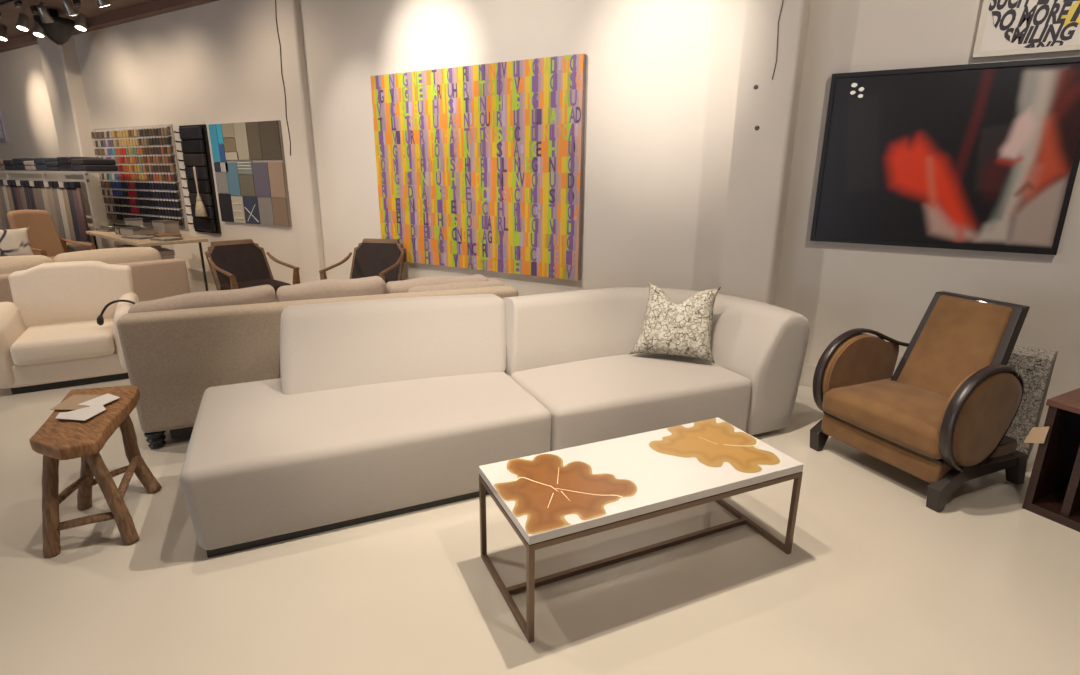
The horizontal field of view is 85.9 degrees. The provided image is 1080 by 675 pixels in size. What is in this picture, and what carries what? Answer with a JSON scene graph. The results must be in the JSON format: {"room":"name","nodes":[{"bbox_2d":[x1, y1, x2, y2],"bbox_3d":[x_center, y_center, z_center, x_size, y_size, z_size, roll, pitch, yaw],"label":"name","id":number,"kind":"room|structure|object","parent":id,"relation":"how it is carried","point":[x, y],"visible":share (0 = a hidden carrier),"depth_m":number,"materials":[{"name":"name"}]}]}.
{"room":"store","nodes":[
{"label":"store","id":0,"kind":"room"},
{"bbox_2d":[0,0,154,40],"bbox_3d":[-6.374,-2.496,1.154,19.400,0.100,12.700,10,18,30],"label":"ceiling","id":1,"kind":"structure","parent":0,"point":[9,13],"depth_m":7.51,"materials":[{"name":"paint"}]},
{"bbox_2d":[0,12,7,40],"bbox_3d":[-7.094,-4.100,7.633,0.126,0.352,0.151,10,18,30],"label":"track spotlight","id":2,"kind":"object","parent":1,"relation":"attached to","point":[3,29],"visible":1,"depth_m":7.64,"materials":[{"name":"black metal"}]},
{"bbox_2d":[0,0,20,6],"bbox_3d":[-1.814,-3.288,4.389,12.400,0.030,0.036,10,18,30],"label":"track","id":3,"kind":"object","parent":1,"relation":"attached to","point":[7,2],"visible":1,"depth_m":7.07,"materials":[{"name":"black metal"}]},
{"bbox_2d":[61,0,78,15],"bbox_3d":[-5.422,-3.826,6.679,0.122,0.241,0.166,6,17,18],"label":"track spotlight","id":4,"kind":"object","parent":3,"relation":"attached to","point":[70,10],"visible":1,"depth_m":6.66,"materials":[{"name":"silver metal"}]},
{"bbox_2d":[96,0,110,6],"bbox_3d":[-4.779,-3.717,6.310,0.123,0.241,0.165,10,18,30],"label":"track spotlight","id":5,"kind":"object","parent":3,"relation":"attached to","point":[101,3],"visible":1,"depth_m":6.31,"materials":[{"name":"silver metal"}]},
{"bbox_2d":[14,1,28,30],"bbox_3d":[-6.330,-3.938,7.082,0.126,0.352,0.151,10,18,30],"label":"track spotlight","id":6,"kind":"object","parent":1,"relation":"attached to","point":[22,24],"visible":0.98,"depth_m":7.08,"materials":[{"name":"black metal"}]},
{"bbox_2d":[30,5,44,37],"bbox_3d":[-6.416,-4.032,7.412,0.126,0.352,0.151,10,18,30],"label":"track spotlight","id":7,"kind":"object","parent":1,"relation":"attached to","point":[38,31],"visible":0.92,"depth_m":7.40,"materials":[{"name":"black metal"}]},
{"bbox_2d":[36,1,53,22],"bbox_3d":[-5.964,-3.918,6.997,0.123,0.245,0.178,-7,17,-24],"label":"track spotlight","id":8,"kind":"object","parent":1,"relation":"attached to","point":[45,17],"visible":1,"depth_m":6.97,"materials":[{"name":"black metal"}]},
{"bbox_2d":[33,9,75,44],"bbox_3d":[-6.319,-4.050,7.585,0.440,0.410,0.440,10,18,30],"label":"track spotlight","id":9,"kind":"object","parent":1,"relation":"attached to","point":[61,30],"visible":0.85,"depth_m":7.50,"materials":[{"name":"black metal"}]},
{"bbox_2d":[73,0,86,30],"bbox_3d":[-5.593,-3.923,7.051,0.126,0.352,0.151,10,18,30],"label":"track spotlight","id":10,"kind":"object","parent":1,"relation":"attached to","point":[80,24],"visible":0.98,"depth_m":7.04,"materials":[{"name":"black metal"}]},
{"bbox_2d":[0,279,1079,674],"bbox_3d":[-6.400,0.959,2.131,19.200,0.100,12.500,10,18,30],"label":"floor","id":11,"kind":"structure","parent":0,"point":[874,580],"depth_m":2.18,"materials":[{"name":"beige concrete"}]},
{"bbox_2d":[7,210,95,259],"bbox_3d":[-5.924,-1.013,7.039,0.762,1.031,0.592,6,17,20],"label":"chair","id":12,"kind":"object","parent":11,"relation":"on","point":[44,239],"visible":0.3,"depth_m":7.08,"materials":[{"name":"brown fabric"}]},
{"bbox_2d":[0,170,119,248],"bbox_3d":[-7.508,-1.753,8.782,3.850,1.480,0.600,10,18,30],"label":"rack","id":13,"kind":"object","parent":11,"relation":"on","point":[86,180],"visible":0.34,"depth_m":7.80,"materials":[{"name":"silver metal"}]},
{"bbox_2d":[0,199,6,229],"bbox_3d":[-8.347,-1.868,9.041,0.133,1.141,0.082,10,18,30],"label":"textile","id":14,"kind":"object","parent":13,"relation":"hanging from","point":[1,208],"visible":0.19,"depth_m":9.01,"materials":[{"name":"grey fabric"}]},
{"bbox_2d":[0,185,10,228],"bbox_3d":[-8.214,-1.871,8.958,0.133,1.089,0.082,10,18,30],"label":"textile","id":15,"kind":"object","parent":13,"relation":"hanging from","point":[2,197],"visible":0.21,"depth_m":8.90,"materials":[{"name":"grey fabric"}]},
{"bbox_2d":[0,180,10,211],"bbox_3d":[-8.082,-1.847,8.882,0.133,1.092,0.082,10,18,30],"label":"textile","id":16,"kind":"object","parent":13,"relation":"hanging from","point":[1,181],"visible":0.19,"depth_m":8.78,"materials":[{"name":"beige fabric"}]},
{"bbox_2d":[3,180,14,210],"bbox_3d":[-7.950,-1.848,8.800,0.133,1.044,0.082,10,18,30],"label":"textile","id":17,"kind":"object","parent":13,"relation":"hanging from","point":[9,194],"visible":0.26,"depth_m":8.71,"materials":[{"name":"brown fabric"}]},
{"bbox_2d":[0,160,18,170],"bbox_3d":[-8.239,-2.701,9.094,0.365,0.164,0.400,10,18,30],"label":"textile","id":18,"kind":"object","parent":13,"relation":"on","point":[2,165],"visible":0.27,"depth_m":8.87,"materials":[{"name":"brown fabric"}]},
{"bbox_2d":[7,180,17,209],"bbox_3d":[-7.817,-1.806,8.729,0.133,1.083,0.081,10,18,30],"label":"textile","id":19,"kind":"object","parent":13,"relation":"hanging from","point":[8,181],"visible":0.22,"depth_m":8.62,"materials":[{"name":"grey fabric"}]},
{"bbox_2d":[3,160,24,170],"bbox_3d":[-7.922,-2.645,8.913,0.349,0.158,0.400,10,18,30],"label":"textile","id":20,"kind":"object","parent":13,"relation":"on","point":[9,165],"visible":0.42,"depth_m":8.74,"materials":[{"name":"grey fabric"}]},
{"bbox_2d":[11,180,22,209],"bbox_3d":[-7.685,-1.791,8.651,0.133,1.068,0.082,10,18,30],"label":"textile","id":21,"kind":"object","parent":13,"relation":"hanging from","point":[16,188],"visible":0.21,"depth_m":8.55,"materials":[{"name":"red fabric"}]},
{"bbox_2d":[15,180,27,209],"bbox_3d":[-7.553,-1.760,8.577,0.133,1.085,0.082,10,18,30],"label":"textile","id":22,"kind":"object","parent":13,"relation":"hanging from","point":[21,189],"visible":0.21,"depth_m":8.47,"materials":[{"name":"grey fabric"}]},
{"bbox_2d":[12,158,33,170],"bbox_3d":[-7.603,-2.600,8.727,0.372,0.178,0.400,10,18,30],"label":"textile","id":23,"kind":"object","parent":13,"relation":"on","point":[19,165],"visible":0.44,"depth_m":8.55,"materials":[{"name":"grey fabric"}]},
{"bbox_2d":[20,180,31,209],"bbox_3d":[-7.421,-1.747,8.499,0.133,1.066,0.081,10,18,30],"label":"textile","id":24,"kind":"object","parent":13,"relation":"hanging from","point":[26,191],"visible":0.25,"depth_m":8.39,"materials":[{"name":"grey fabric"}]},
{"bbox_2d":[24,181,35,209],"bbox_3d":[-7.289,-1.713,8.426,0.133,1.090,0.082,10,18,30],"label":"textile","id":25,"kind":"object","parent":13,"relation":"hanging from","point":[26,182],"visible":0.24,"depth_m":8.32,"materials":[{"name":"grey fabric"}]},
{"bbox_2d":[23,161,39,170],"bbox_3d":[-7.286,-2.529,8.549,0.345,0.144,0.400,10,18,30],"label":"textile","id":26,"kind":"object","parent":13,"relation":"on","point":[29,165],"visible":0.38,"depth_m":8.38,"materials":[{"name":"beige fabric"}]},
{"bbox_2d":[29,181,40,209],"bbox_3d":[-7.156,-1.680,8.353,0.133,1.112,0.081,10,18,30],"label":"textile","id":27,"kind":"object","parent":13,"relation":"hanging from","point":[34,188],"visible":0.25,"depth_m":8.25,"materials":[{"name":"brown fabric"}]},
{"bbox_2d":[33,181,44,209],"bbox_3d":[-7.024,-1.699,8.265,0.133,1.025,0.082,10,18,30],"label":"textile","id":28,"kind":"object","parent":13,"relation":"hanging from","point":[36,183],"visible":0.25,"depth_m":8.17,"materials":[{"name":"grey fabric"}]},
{"bbox_2d":[33,158,56,170],"bbox_3d":[-6.980,-2.494,8.368,0.344,0.179,0.400,10,18,30],"label":"textile","id":29,"kind":"object","parent":13,"relation":"on","point":[40,165],"visible":0.47,"depth_m":8.19,"materials":[{"name":"grey fabric"}]},
{"bbox_2d":[38,181,51,217],"bbox_3d":[-6.892,-1.676,8.189,0.133,1.026,0.082,10,18,30],"label":"textile","id":30,"kind":"object","parent":13,"relation":"hanging from","point":[43,189],"visible":0.27,"depth_m":8.10,"materials":[{"name":"brown fabric"}]},
{"bbox_2d":[43,181,60,237],"bbox_3d":[-6.760,-1.645,8.116,0.133,1.044,0.082,10,18,30],"label":"textile","id":31,"kind":"object","parent":13,"relation":"hanging from","point":[49,189],"visible":0.34,"depth_m":8.05,"materials":[{"name":"brown fabric"}]},
{"bbox_2d":[45,162,60,170],"bbox_3d":[-6.661,-2.414,8.192,0.375,0.126,0.400,10,18,30],"label":"textile","id":32,"kind":"object","parent":13,"relation":"on","point":[51,166],"visible":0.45,"depth_m":8.02,"materials":[{"name":"grey fabric"}]},
{"bbox_2d":[48,181,65,238],"bbox_3d":[-6.627,-1.615,8.042,0.133,1.060,0.082,10,18,30],"label":"textile","id":33,"kind":"object","parent":13,"relation":"hanging from","point":[54,189],"visible":0.32,"depth_m":7.97,"materials":[{"name":"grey fabric"}]},
{"bbox_2d":[0,170,119,172],"bbox_3d":[-7.446,-2.481,8.674,3.850,0.020,0.380,10,18,30],"label":"shelf","id":34,"kind":"object","parent":13,"relation":"attached to","point":[1,171],"depth_m":8.00,"materials":[{"name":"silver metal"}]},
{"bbox_2d":[53,181,70,239],"bbox_3d":[-6.495,-1.569,7.972,0.133,1.107,0.081,10,18,30],"label":"textile","id":35,"kind":"object","parent":13,"relation":"hanging from","point":[59,189],"visible":0.36,"depth_m":7.91,"materials":[{"name":"beige fabric"}]},
{"bbox_2d":[58,182,75,240],"bbox_3d":[-6.363,-1.542,7.897,0.133,1.117,0.082,10,18,30],"label":"textile","id":36,"kind":"object","parent":13,"relation":"hanging from","point":[61,184],"visible":0.35,"depth_m":7.83,"materials":[{"name":"brown fabric"}]},
{"bbox_2d":[63,182,80,240],"bbox_3d":[-6.231,-1.523,7.821,0.133,1.110,0.081,10,18,30],"label":"textile","id":37,"kind":"object","parent":13,"relation":"hanging from","point":[66,184],"visible":0.33,"depth_m":7.76,"materials":[{"name":"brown fabric"}]},
{"bbox_2d":[56,157,100,170],"bbox_3d":[-6.323,-2.388,7.989,0.389,0.190,0.400,10,18,30],"label":"textile","id":38,"kind":"object","parent":13,"relation":"on","point":[64,163],"visible":0.4,"depth_m":7.82,"materials":[{"name":"black fabric"}]},
{"bbox_2d":[69,182,90,242],"bbox_3d":[-6.099,-1.488,7.748,0.133,1.137,0.082,10,18,30],"label":"textile","id":39,"kind":"object","parent":13,"relation":"hanging from","point":[76,191],"visible":0.64,"depth_m":7.68,"materials":[{"name":"red fabric"}]},
{"bbox_2d":[70,158,117,170],"bbox_3d":[-5.986,-2.318,7.799,0.373,0.166,0.400,10,18,30],"label":"textile","id":40,"kind":"object","parent":13,"relation":"on","point":[82,164],"visible":0.98,"depth_m":7.68,"materials":[{"name":"grey fabric"}]},
{"bbox_2d":[0,261,138,394],"bbox_3d":[-3.543,-0.117,4.353,0.900,0.802,0.833,-9,18,-30],"label":"armchair","id":41,"kind":"object","parent":11,"relation":"on","point":[51,337],"visible":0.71,"depth_m":4.27,"materials":[{"name":"beige fabric"}]},
{"bbox_2d":[10,319,114,365],"bbox_3d":[-3.479,0.021,4.300,0.576,0.192,0.615,-9,18,-30],"label":"seat cushion","id":42,"kind":"object","parent":41,"relation":"on","point":[47,342],"depth_m":4.12,"materials":[{"name":"beige fabric"}]},
{"bbox_2d":[97,300,134,324],"bbox_3d":[-3.154,-0.195,4.355,0.293,0.173,0.073,-11,19,-35],"label":"strap","id":43,"kind":"object","parent":41,"relation":"on","point":[100,320],"visible":0.84,"depth_m":4.31,"materials":[{"name":"black paint"}]},
{"bbox_2d":[66,241,92,251],"bbox_3d":[-6.066,-0.956,7.622,0.340,0.600,0.340,6,17,20],"label":"ottoman","id":44,"kind":"object","parent":11,"relation":"on","point":[71,247],"visible":0.2,"depth_m":7.45,"materials":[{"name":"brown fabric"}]},
{"bbox_2d":[0,247,189,302],"bbox_3d":[-4.346,-0.380,5.266,0.854,0.800,1.860,14,21,39],"label":"sofa","id":45,"kind":"object","parent":11,"relation":"on","point":[154,278],"visible":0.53,"depth_m":5.37,"materials":[{"name":"fabric"}]},
{"bbox_2d":[0,255,53,273],"bbox_3d":[-4.507,-0.465,4.828,0.254,0.399,0.785,14,21,39],"label":"cushion","id":46,"kind":"object","parent":45,"relation":"on","point":[8,264],"depth_m":4.86,"materials":[{"name":"beige fabric"}]},
{"bbox_2d":[53,247,161,263],"bbox_3d":[-3.986,-0.625,5.407,0.254,0.399,0.825,14,21,39],"label":"cushion","id":47,"kind":"object","parent":45,"relation":"on","point":[125,254],"depth_m":5.34,"materials":[{"name":"beige fabric"}]},
{"bbox_2d":[29,385,161,557],"bbox_3d":[-1.970,0.560,2.629,0.353,0.487,0.756,-7,17,-23],"label":"wooden stool","id":48,"kind":"object","parent":11,"relation":"on","point":[56,440],"visible":0.96,"depth_m":2.39,"materials":[{"name":"brown wood"}]},
{"bbox_2d":[50,395,101,409],"bbox_3d":[-2.112,0.296,2.655,0.151,0.002,0.202,-2,16,-8],"label":"brochure","id":49,"kind":"object","parent":48,"relation":"on","point":[70,403],"visible":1,"depth_m":2.65,"materials":[{"name":"beige paper"}]},
{"bbox_2d":[77,393,119,405],"bbox_3d":[-2.011,0.289,2.670,0.117,0.002,0.146,5,16,14],"label":"paper sheet","id":50,"kind":"object","parent":49,"relation":"on","point":[107,398],"visible":1,"depth_m":2.67,"materials":[{"name":"white paper"}]},
{"bbox_2d":[55,404,105,420],"bbox_3d":[-1.979,0.332,2.507,0.175,0.002,0.172,15,22,42],"label":"paper sheet","id":51,"kind":"object","parent":48,"relation":"on","point":[82,414],"visible":1,"depth_m":2.52,"materials":[{"name":"white paper"}]},
{"bbox_2d":[117,244,160,247],"bbox_3d":[-5.191,-0.919,7.588,0.460,0.560,0.360,13,20,38],"label":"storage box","id":52,"kind":"object","parent":11,"relation":"on","point":[129,245],"visible":0.14,"depth_m":7.45,"materials":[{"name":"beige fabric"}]},
{"bbox_2d":[86,230,207,290],"bbox_3d":[-4.794,-0.882,7.118,2.000,0.750,0.680,13,20,38],"label":"work table","id":53,"kind":"object","parent":11,"relation":"on","point":[108,235],"visible":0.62,"depth_m":6.65,"materials":[{"name":"brown wood"}]},
{"bbox_2d":[95,228,113,231],"bbox_3d":[-5.497,-1.381,7.428,0.300,0.030,0.200,9,18,29],"label":"book","id":54,"kind":"object","parent":53,"relation":"on","point":[97,229],"visible":0.68,"depth_m":7.34,"materials":[{"name":"white paper"}]},
{"bbox_2d":[114,225,137,233],"bbox_3d":[-5.139,-1.345,7.236,0.260,0.070,0.360,-12,20,-36],"label":"book","id":55,"kind":"object","parent":53,"relation":"on","point":[116,229],"visible":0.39,"depth_m":7.12,"materials":[{"name":"grey paper"}]},
{"bbox_2d":[112,223,140,226],"bbox_3d":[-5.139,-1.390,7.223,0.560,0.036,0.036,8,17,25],"label":"book","id":56,"kind":"object","parent":55,"relation":"on","point":[113,224],"visible":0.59,"depth_m":7.27,"materials":[{"name":"black paper"}]},
{"bbox_2d":[123,218,142,225],"bbox_3d":[-5.299,-1.480,7.581,0.200,0.140,0.340,-11,19,-35],"label":"book","id":57,"kind":"object","parent":53,"relation":"on","point":[133,221],"visible":0.55,"depth_m":7.46,"materials":[{"name":"grey paper"}]},
{"bbox_2d":[118,226,153,235],"bbox_3d":[-4.830,-1.274,6.959,0.340,0.090,0.240,10,18,30],"label":"book","id":58,"kind":"object","parent":53,"relation":"on","point":[125,231],"visible":0.79,"depth_m":6.89,"materials":[{"name":"grey paper"}]},
{"bbox_2d":[126,223,146,228],"bbox_3d":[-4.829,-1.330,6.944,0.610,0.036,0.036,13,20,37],"label":"book","id":59,"kind":"object","parent":58,"relation":"on","point":[127,224],"visible":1,"depth_m":6.91,"materials":[{"name":"grey paper"}]},
{"bbox_2d":[121,235,155,239],"bbox_3d":[-4.603,-1.152,6.661,0.360,0.020,0.180,9,18,27],"label":"book","id":60,"kind":"object","parent":53,"relation":"on","point":[139,237],"visible":0.96,"depth_m":6.62,"materials":[{"name":"beige paper"}]},
{"bbox_2d":[151,220,181,234],"bbox_3d":[-4.549,-1.338,7.063,0.340,0.160,0.180,12,19,34],"label":"book","id":61,"kind":"object","parent":53,"relation":"on","point":[160,226],"visible":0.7,"depth_m":6.99,"materials":[{"name":"grey paper"}]},
{"bbox_2d":[150,236,183,241],"bbox_3d":[-4.168,-1.102,6.486,0.260,0.025,0.220,9,18,27],"label":"book","id":62,"kind":"object","parent":53,"relation":"on","point":[168,238],"visible":1,"depth_m":6.43,"materials":[{"name":"grey paper"}]},
{"bbox_2d":[153,233,181,236],"bbox_3d":[-4.344,-1.188,6.778,0.340,0.030,0.220,16,22,43],"label":"book","id":63,"kind":"object","parent":53,"relation":"on","point":[161,234],"visible":0.71,"depth_m":6.75,"materials":[{"name":"brown paper"}]},
{"bbox_2d":[155,247,174,259],"bbox_3d":[-4.763,-0.801,7.181,0.460,0.560,0.360,13,20,38],"label":"storage box","id":64,"kind":"object","parent":11,"relation":"on","point":[165,253],"visible":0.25,"depth_m":7.07,"materials":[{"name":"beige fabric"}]},
{"bbox_2d":[205,239,299,298],"bbox_3d":[-2.805,-0.496,5.654,0.724,0.835,0.640,14,21,39],"label":"armchair","id":65,"kind":"object","parent":11,"relation":"on","point":[233,264],"visible":0.65,"depth_m":5.67,"materials":[{"name":"black leather"}]},
{"bbox_2d":[116,274,517,448],"bbox_3d":[-1.348,0.001,3.923,2.277,0.842,0.888,-7,17,-23],"label":"sofa","id":66,"kind":"object","parent":11,"relation":"on","point":[176,348],"visible":0.58,"depth_m":3.26,"materials":[{"name":"fabric"}]},
{"bbox_2d":[128,285,276,312],"bbox_3d":[-1.962,-0.111,3.428,0.760,0.341,0.234,-7,17,-23],"label":"cushion","id":67,"kind":"object","parent":66,"relation":"on","point":[262,293],"depth_m":3.35,"materials":[{"name":"beige fabric"}]},
{"bbox_2d":[276,276,386,301],"bbox_3d":[-1.314,-0.182,3.711,0.660,0.374,0.235,-7,17,-23],"label":"cushion","id":68,"kind":"object","parent":66,"relation":"on","point":[373,285],"depth_m":3.61,"materials":[{"name":"beige fabric"}]},
{"bbox_2d":[386,274,488,293],"bbox_3d":[-0.689,-0.252,3.983,0.710,0.330,0.233,-7,17,-23],"label":"cushion","id":69,"kind":"object","parent":66,"relation":"on","point":[431,283],"depth_m":3.87,"materials":[{"name":"beige fabric"}]},
{"bbox_2d":[319,238,405,282],"bbox_3d":[-1.696,-0.522,5.775,0.640,0.835,0.724,3,16,9],"label":"armchair","id":70,"kind":"object","parent":11,"relation":"on","point":[383,258],"visible":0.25,"depth_m":5.90,"materials":[{"name":"brown wood"}]},
{"bbox_2d":[180,287,809,557],"bbox_3d":[-0.111,0.220,3.264,3.235,0.798,1.112,-7,17,-23],"label":"sectional sofa","id":71,"kind":"object","parent":11,"relation":"on","point":[377,409],"visible":0.89,"depth_m":3.00,"materials":[{"name":"beige fabric"}]},
{"bbox_2d":[629,282,720,362],"bbox_3d":[0.818,-0.096,3.526,0.520,0.442,0.221,6,17,18],"label":"throw pillow","id":72,"kind":"object","parent":71,"relation":"on","point":[668,328],"visible":1,"depth_m":3.45,"materials":[{"name":"beige fabric"}]},
{"bbox_2d":[479,418,803,642],"bbox_3d":[0.398,0.693,2.320,1.176,0.409,0.495,-7,17,-23],"label":"coffee table","id":73,"kind":"object","parent":11,"relation":"on","point":[555,497],"visible":1,"depth_m":2.20,"materials":[{"name":"white plastic"}]},
{"bbox_2d":[810,291,1029,512],"bbox_3d":[1.996,0.261,3.016,0.752,0.885,0.750,-7,17,-23],"label":"armchair","id":74,"kind":"object","parent":11,"relation":"on","point":[943,418],"visible":1,"depth_m":2.93,"materials":[{"name":"brown leather"}]},
{"bbox_2d":[822,378,948,458],"bbox_3d":[1.929,0.390,3.022,0.574,0.201,0.662,-7,17,-23],"label":"seat cushion","id":75,"kind":"object","parent":74,"relation":"on","point":[902,416],"depth_m":2.94,"materials":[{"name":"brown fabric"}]},
{"bbox_2d":[897,295,1012,396],"bbox_3d":[2.163,0.097,3.048,0.288,0.565,0.410,-7,17,-23],"label":"cushion","id":76,"kind":"object","parent":74,"relation":"on","point":[956,337],"depth_m":3.03,"materials":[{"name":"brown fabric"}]},
{"bbox_2d":[1006,345,1057,457],"bbox_3d":[2.669,0.362,3.219,0.182,0.590,0.220,16,22,43],"label":"pedestal","id":77,"kind":"object","parent":11,"relation":"on","point":[1035,366],"visible":0.48,"depth_m":3.10,"materials":[{"name":"speckled stone"},{"name":"black lacquer"}]},
{"bbox_2d":[1022,388,1079,531],"bbox_3d":[2.633,0.605,2.437,0.440,0.548,0.770,-8,18,-27],"label":"shelf","id":78,"kind":"object","parent":11,"relation":"on","point":[1053,489],"visible":1,"depth_m":2.67,"materials":[{"name":"brown wood"}]},
{"bbox_2d":[1023,426,1049,442],"bbox_3d":[2.256,0.442,2.640,0.002,0.115,0.080,-7,17,-24],"label":"price card","id":79,"kind":"object","parent":78,"relation":"hanging from","point":[1037,434],"visible":1,"depth_m":2.63,"materials":[{"name":"beige paper"}]},
{"bbox_3d":[-5.997,-0.446,5.967,0.710,0.519,1.300,8,17,25],"label":"daybed","id":80,"kind":"object","parent":11,"relation":"on","visible":0},
{"bbox_2d":[0,227,33,255],"bbox_3d":[-5.719,-0.995,6.220,0.184,0.352,0.461,14,21,40],"label":"pillow","id":81,"kind":"object","parent":80,"relation":"on","point":[13,242],"visible":0.78,"depth_m":6.22,"materials":[{"name":"beige fabric"}]},
{"bbox_2d":[0,0,1079,400],"bbox_3d":[-3.148,-2.217,6.848,19.400,3.490,0.100,10,18,30],"label":"wall","id":82,"kind":"structure","parent":0,"point":[662,76],"depth_m":4.62,"materials":[{"name":"paint"}]},
{"bbox_2d":[0,107,8,141],"bbox_3d":[-10.132,-3.959,10.612,1.440,0.750,0.055,10,18,30],"label":"framed picture","id":83,"kind":"object","parent":82,"relation":"attached to","point":[3,135],"visible":1,"depth_m":10.32,"materials":[{"name":"grey paper"}]},
{"bbox_2d":[37,35,113,248],"bbox_3d":[-7.137,-2.796,8.987,0.680,3.380,0.200,10,18,30],"label":"column","id":84,"kind":"structure","parent":82,"relation":"attached to","point":[60,63],"depth_m":8.69,"materials":[{"name":"paint"}]},
{"bbox_2d":[0,0,218,52],"bbox_3d":[-3.192,-3.817,6.297,19.200,0.110,0.120,10,18,30],"label":"trim","id":85,"kind":"structure","parent":82,"relation":"attached to","point":[157,7],"depth_m":7.53,"materials":[{"name":"brown paint"}]},
{"bbox_2d":[92,124,188,229],"bbox_3d":[-5.808,-2.314,8.389,2.150,1.380,0.040,10,18,30],"label":"rack","id":86,"kind":"object","parent":82,"relation":"attached to","point":[170,127],"visible":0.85,"depth_m":8.03,"materials":[{"name":"white metal"}]},
{"bbox_2d":[164,127,168,134],"bbox_3d":[-4.952,-2.737,7.692,0.058,0.106,0.032,10,18,30],"label":"swatch","id":87,"kind":"object","parent":86,"relation":"hanging from","point":[166,132],"visible":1,"depth_m":7.68,"materials":[{"name":"brown fabric"}]},
{"bbox_2d":[165,136,170,144],"bbox_3d":[-4.952,-2.624,7.724,0.058,0.106,0.032,10,18,30],"label":"swatch","id":88,"kind":"object","parent":86,"relation":"hanging from","point":[167,138],"visible":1,"depth_m":7.71,"materials":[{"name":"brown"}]},
{"bbox_2d":[167,145,171,153],"bbox_3d":[-4.953,-2.510,7.757,0.058,0.106,0.032,10,18,30],"label":"swatch","id":89,"kind":"object","parent":86,"relation":"hanging from","point":[169,151],"visible":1,"depth_m":7.75,"materials":[{"name":"brown fabric"}]},
{"bbox_2d":[168,155,173,162],"bbox_3d":[-4.954,-2.396,7.789,0.058,0.106,0.032,10,18,30],"label":"swatch","id":90,"kind":"object","parent":86,"relation":"hanging from","point":[170,157],"visible":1,"depth_m":7.78,"materials":[{"name":"brown fabric"}]},
{"bbox_2d":[170,164,174,171],"bbox_3d":[-4.955,-2.283,7.821,0.058,0.106,0.032,10,18,30],"label":"swatch","id":91,"kind":"object","parent":86,"relation":"hanging from","point":[172,169],"visible":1,"depth_m":7.81,"materials":[{"name":"brown fabric"}]},
{"bbox_2d":[171,173,175,180],"bbox_3d":[-4.956,-2.169,7.853,0.058,0.106,0.032,10,18,30],"label":"swatch","id":92,"kind":"object","parent":86,"relation":"hanging from","point":[173,176],"visible":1,"depth_m":7.84,"materials":[{"name":"brown fabric"}]},
{"bbox_2d":[172,182,177,189],"bbox_3d":[-4.957,-2.055,7.885,0.058,0.106,0.032,10,18,30],"label":"swatch","id":93,"kind":"object","parent":86,"relation":"hanging from","point":[174,183],"visible":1,"depth_m":7.87,"materials":[{"name":"black fabric"}]},
{"bbox_2d":[174,191,178,198],"bbox_3d":[-4.958,-1.942,7.918,0.058,0.106,0.032,10,18,30],"label":"swatch","id":94,"kind":"object","parent":86,"relation":"hanging from","point":[176,195],"visible":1,"depth_m":7.91,"materials":[{"name":"black fabric"}]},
{"bbox_2d":[175,200,180,207],"bbox_3d":[-4.958,-1.828,7.950,0.058,0.106,0.032,10,18,30],"label":"swatch","id":95,"kind":"object","parent":86,"relation":"hanging from","point":[176,201],"visible":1,"depth_m":7.94,"materials":[{"name":"black"}]},
{"bbox_2d":[177,209,181,216],"bbox_3d":[-4.959,-1.714,7.982,0.058,0.106,0.032,10,18,30],"label":"swatch","id":96,"kind":"object","parent":86,"relation":"hanging from","point":[179,214],"visible":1,"depth_m":7.97,"materials":[{"name":"black fabric"}]},
{"bbox_2d":[179,124,220,233],"bbox_3d":[-4.479,-2.061,7.601,0.570,1.360,0.092,10,18,30],"label":"panel","id":97,"kind":"object","parent":82,"relation":"attached to","point":[194,138],"visible":0.97,"depth_m":7.53,"materials":[{"name":"black fabric"}]},
{"bbox_2d":[193,167,206,216],"bbox_3d":[-4.407,-1.879,7.477,0.210,0.620,0.105,10,18,30],"label":"tassel","id":98,"kind":"object","parent":97,"relation":"hanging from","point":[200,210],"visible":1,"depth_m":7.49,"materials":[{"name":"beige fabric"}]},
{"bbox_2d":[208,120,291,226],"bbox_3d":[-3.545,-1.986,7.068,1.360,1.190,0.048,10,18,30],"label":"board","id":99,"kind":"object","parent":82,"relation":"attached to","point":[248,157],"visible":1,"depth_m":7.01,"materials":[{"name":"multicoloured fabric"}]},
{"bbox_2d":[274,0,324,282],"bbox_3d":[-2.661,-2.051,6.477,0.310,3.380,0.089,10,18,30],"label":"column","id":100,"kind":"structure","parent":82,"relation":"attached to","point":[287,12],"depth_m":6.38,"materials":[{"name":"paint"}]},
{"bbox_2d":[370,53,585,280],"bbox_3d":[-0.656,-1.535,5.389,2.337,1.800,0.054,10,18,30],"label":"painting","id":101,"kind":"object","parent":82,"relation":"attached to","point":[480,167],"visible":0.99,"depth_m":5.26,"materials":[{"name":"multicoloured paint"}]},
{"bbox_2d":[186,267,1048,426],"bbox_3d":[-0.884,-0.210,5.926,13.820,0.165,0.018,10,18,30],"label":"baseboard","id":102,"kind":"structure","parent":82,"relation":"attached to","point":[808,370],"depth_m":4.29,"materials":[{"name":"beige paint"}]},
{"bbox_2d":[719,0,810,304],"bbox_3d":[1.526,-1.309,3.971,0.350,3.380,0.267,10,18,30],"label":"column","id":103,"kind":"structure","parent":82,"relation":"attached to","point":[774,38],"depth_m":3.87,"materials":[{"name":"paint"}]},
{"bbox_2d":[810,56,1079,254],"bbox_3d":[2.457,-1.095,3.581,1.320,1.067,0.048,10,18,30],"label":"television","id":104,"kind":"object","parent":82,"relation":"attached to","point":[981,156],"visible":1,"depth_m":3.53,"materials":[{"name":"black"}]},
{"bbox_2d":[972,0,1079,58],"bbox_3d":[2.903,-1.953,3.068,0.875,0.800,0.043,10,18,30],"label":"print","id":105,"kind":"object","parent":82,"relation":"attached to","point":[1005,27],"visible":1,"depth_m":3.24,"materials":[{"name":"beige paper"}]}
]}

